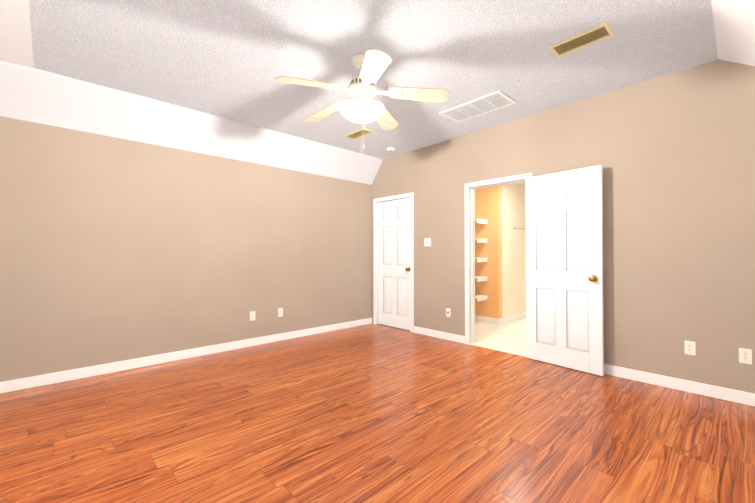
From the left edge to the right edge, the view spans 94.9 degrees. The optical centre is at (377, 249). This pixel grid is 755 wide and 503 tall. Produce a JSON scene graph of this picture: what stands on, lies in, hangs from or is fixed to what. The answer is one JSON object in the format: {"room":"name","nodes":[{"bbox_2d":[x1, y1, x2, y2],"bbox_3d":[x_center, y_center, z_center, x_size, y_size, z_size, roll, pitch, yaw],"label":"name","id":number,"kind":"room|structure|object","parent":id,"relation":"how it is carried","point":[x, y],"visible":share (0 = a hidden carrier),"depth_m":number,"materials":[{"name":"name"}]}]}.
{"room":"empty bedroom","nodes":[
{"label":"empty bedroom","id":0,"kind":"room"},
{"bbox_2d":[0,116,371,381],"bbox_3d":[-1.824,0.045,4.298,4.890,2.360,0.120,1,-1,-44],"label":"wall","id":1,"kind":"structure","parent":0,"point":[113,249],"depth_m":3.70,"materials":[{"name":"beige paint"}]},
{"bbox_2d":[0,318,371,393],"bbox_3d":[-1.778,1.175,4.238,4.650,0.098,0.013,1,-1,-44],"label":"baseboard","id":2,"kind":"structure","parent":1,"relation":"attached to","point":[41,380],"depth_m":3.68,"materials":[{"name":"white wood"}]},
{"bbox_2d":[250,311,254,320],"bbox_3d":[-1.592,0.844,4.422,0.070,0.115,0.008,1,-1,-44],"label":"electrical outlet","id":3,"kind":"object","parent":1,"relation":"attached to","point":[252,315],"visible":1,"depth_m":4.42,"materials":[{"name":"white plastic"}]},
{"bbox_2d":[278,308,282,316],"bbox_3d":[-1.312,0.847,4.688,0.070,0.115,0.008,1,-1,-44],"label":"electrical outlet","id":4,"kind":"object","parent":1,"relation":"attached to","point":[280,312],"visible":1,"depth_m":4.68,"materials":[{"name":"white plastic"}]},
{"bbox_2d":[0,0,754,184],"bbox_3d":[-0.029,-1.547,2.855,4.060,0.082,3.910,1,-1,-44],"label":"ceiling","id":5,"kind":"structure","parent":0,"point":[230,59],"depth_m":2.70,"materials":[{"name":"white paint"}]},
{"bbox_2d":[344,128,373,139],"bbox_3d":[-0.242,-1.492,4.473,0.180,0.018,0.375,1,-1,-44],"label":"ceiling vent","id":6,"kind":"object","parent":5,"relation":"in","point":[359,133],"visible":0.96,"depth_m":4.46,"materials":[{"name":"beige"}]},
{"bbox_2d":[275,49,448,153],"bbox_3d":[-0.165,-1.150,2.808,1.320,0.764,1.295,1,-1,-44],"label":"fan","id":7,"kind":"object","parent":5,"relation":"hanging from","point":[360,105],"visible":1,"depth_m":2.70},
{"bbox_2d":[387,147,394,151],"bbox_3d":[0.196,-1.468,5.103,0.128,0.040,0.128,1,-1,-44],"label":"smoke detector","id":8,"kind":"object","parent":5,"relation":"attached to","point":[390,149],"visible":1,"depth_m":5.07,"materials":[{"name":"white plastic"}]},
{"bbox_2d":[439,90,516,121],"bbox_3d":[1.067,-1.519,3.719,0.382,0.023,0.703,1,-1,-44],"label":"ceiling vent","id":9,"kind":"object","parent":5,"relation":"in","point":[493,101],"visible":1,"depth_m":3.69,"materials":[{"name":"white metal"}]},
{"bbox_2d":[549,22,613,56],"bbox_3d":[1.505,-1.546,2.571,0.185,0.019,0.378,1,-1,-44],"label":"ceiling vent","id":10,"kind":"object","parent":5,"relation":"in","point":[586,38],"visible":0.98,"depth_m":2.56,"materials":[{"name":"beige"}]},
{"bbox_2d":[0,324,754,502],"bbox_3d":[-0.129,1.231,2.502,4.650,0.050,4.800,1,-1,-44],"label":"floor","id":11,"kind":"structure","parent":0,"point":[371,413],"depth_m":2.28,"materials":[{"name":"brown wood"}]},
{"bbox_2d":[475,185,501,318],"bbox_3d":[1.846,0.023,6.018,0.120,2.440,0.605,1,-1,-44],"label":"wall","id":12,"kind":"structure","parent":0,"point":[488,203],"depth_m":5.87,"materials":[{"name":"paint"}]},
{"bbox_2d":[475,295,487,301],"bbox_3d":[1.643,0.817,5.896,0.330,0.070,0.330,1,-1,-44],"label":"shelf","id":13,"kind":"object","parent":12,"relation":"attached to","point":[480,297],"visible":0.6,"depth_m":5.79,"materials":[{"name":"white wood"}]},
{"bbox_2d":[475,276,487,281],"bbox_3d":[1.643,0.495,5.900,0.330,0.070,0.330,1,-1,-44],"label":"shelf","id":14,"kind":"object","parent":12,"relation":"attached to","point":[480,278],"visible":0.79,"depth_m":5.77,"materials":[{"name":"white wood"}]},
{"bbox_2d":[475,258,487,261],"bbox_3d":[1.643,0.172,5.903,0.330,0.070,0.330,1,-1,-44],"label":"shelf","id":15,"kind":"object","parent":12,"relation":"attached to","point":[481,259],"visible":0.71,"depth_m":5.77,"materials":[{"name":"white wood"}]},
{"bbox_2d":[475,238,487,242],"bbox_3d":[1.643,-0.150,5.907,0.330,0.070,0.330,1,-1,-44],"label":"shelf","id":16,"kind":"object","parent":12,"relation":"attached to","point":[480,240],"visible":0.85,"depth_m":5.76,"materials":[{"name":"white wood"}]},
{"bbox_2d":[475,219,487,223],"bbox_3d":[1.643,-0.473,5.910,0.330,0.070,0.330,1,-1,-44],"label":"shelf","id":17,"kind":"object","parent":12,"relation":"attached to","point":[482,221],"visible":0.71,"depth_m":5.80,"materials":[{"name":"white wood"}]},
{"bbox_2d":[475,315,498,324],"bbox_3d":[1.825,1.194,5.931,0.013,0.098,0.525,1,-1,-44],"label":"baseboard","id":18,"kind":"structure","parent":12,"relation":"attached to","point":[487,319],"depth_m":5.88,"materials":[{"name":"white wood"}]},
{"bbox_2d":[469,317,525,356],"bbox_3d":[2.693,1.262,5.448,3.500,0.050,2.580,1,-1,-44],"label":"floor","id":19,"kind":"structure","parent":0,"point":[509,337],"depth_m":4.92,"materials":[{"name":"beige tile"}]},
{"bbox_2d":[502,183,525,317],"bbox_3d":[2.752,0.029,6.545,1.920,2.440,0.120,1,-1,-44],"label":"wall","id":20,"kind":"structure","parent":0,"point":[513,254],"depth_m":6.14,"materials":[{"name":"beige paint"}]},
{"bbox_2d":[499,312,525,324],"bbox_3d":[2.750,1.199,6.439,2.053,0.098,0.013,1,-1,-44],"label":"baseboard","id":21,"kind":"structure","parent":20,"relation":"attached to","point":[512,318],"depth_m":6.06,"materials":[{"name":"white wood"}]},
{"bbox_2d":[372,59,754,393],"bbox_3d":[1.599,-0.160,4.160,0.120,2.767,4.800,1,-1,-44],"label":"wall","id":22,"kind":"structure","parent":0,"point":[673,154],"depth_m":3.15,"materials":[{"name":"beige paint"}]},
{"bbox_2d":[373,192,413,332],"bbox_3d":[0.287,0.192,5.537,0.152,2.092,0.874,1,-1,-44],"label":"trim","id":23,"kind":"structure","parent":22,"relation":"attached to","point":[376,201],"depth_m":5.60,"materials":[{"name":"white wood"}]},
{"bbox_2d":[378,198,409,329],"bbox_3d":[0.281,0.219,5.540,0.179,2.022,0.770,1,-1,-44],"label":"closed door","id":24,"kind":"structure","parent":22,"relation":"in","point":[393,263],"depth_m":5.53,"materials":[{"name":"white wood"}]},
{"bbox_2d":[424,238,430,245],"bbox_3d":[0.717,-0.108,4.986,0.021,0.115,0.118,1,-1,-44],"label":"switch plate","id":25,"kind":"object","parent":22,"relation":"attached to","point":[427,241],"visible":1,"depth_m":4.99,"materials":[{"name":"white plastic"}]},
{"bbox_2d":[414,326,464,343],"bbox_3d":[0.843,1.182,4.845,0.013,0.098,0.869,1,-1,-44],"label":"baseboard","id":26,"kind":"structure","parent":22,"relation":"attached to","point":[442,335],"depth_m":4.80,"materials":[{"name":"white wood"}]},
{"bbox_2d":[446,308,450,316],"bbox_3d":[0.964,0.856,4.725,0.008,0.115,0.070,1,-1,-44],"label":"jack","id":27,"kind":"object","parent":22,"relation":"attached to","point":[448,312],"visible":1,"depth_m":4.72,"materials":[{"name":"white plastic"}]},
{"bbox_2d":[465,173,532,344],"bbox_3d":[1.496,0.179,4.266,0.152,2.092,0.874,1,-1,-44],"label":"trim","id":28,"kind":"structure","parent":22,"relation":"attached to","point":[470,188],"depth_m":4.51,"materials":[{"name":"white wood"}]},
{"bbox_2d":[526,165,603,375],"bbox_3d":[1.920,0.199,3.627,0.179,2.022,0.770,0,-1,-39],"label":"open door","id":29,"kind":"structure","parent":22,"relation":"in","point":[564,277],"depth_m":3.57,"materials":[{"name":"white wood"}]},
{"bbox_2d":[604,364,754,405],"bbox_3d":[2.479,1.164,3.125,0.013,0.098,2.107,1,-1,-44],"label":"baseboard","id":30,"kind":"structure","parent":22,"relation":"attached to","point":[733,395],"depth_m":2.97,"materials":[{"name":"white wood"}]},
{"bbox_2d":[684,340,695,354],"bbox_3d":[2.655,0.835,2.946,0.008,0.115,0.070,1,-1,-44],"label":"electrical outlet","id":31,"kind":"object","parent":22,"relation":"attached to","point":[689,347],"visible":1,"depth_m":2.94,"materials":[{"name":"white plastic"}]},
{"bbox_2d":[739,348,751,363],"bbox_3d":[2.878,0.832,2.712,0.008,0.115,0.070,1,-1,-44],"label":"electrical outlet","id":32,"kind":"object","parent":22,"relation":"attached to","point":[745,356],"visible":1,"depth_m":2.71,"materials":[{"name":"white plastic"}]}
]}

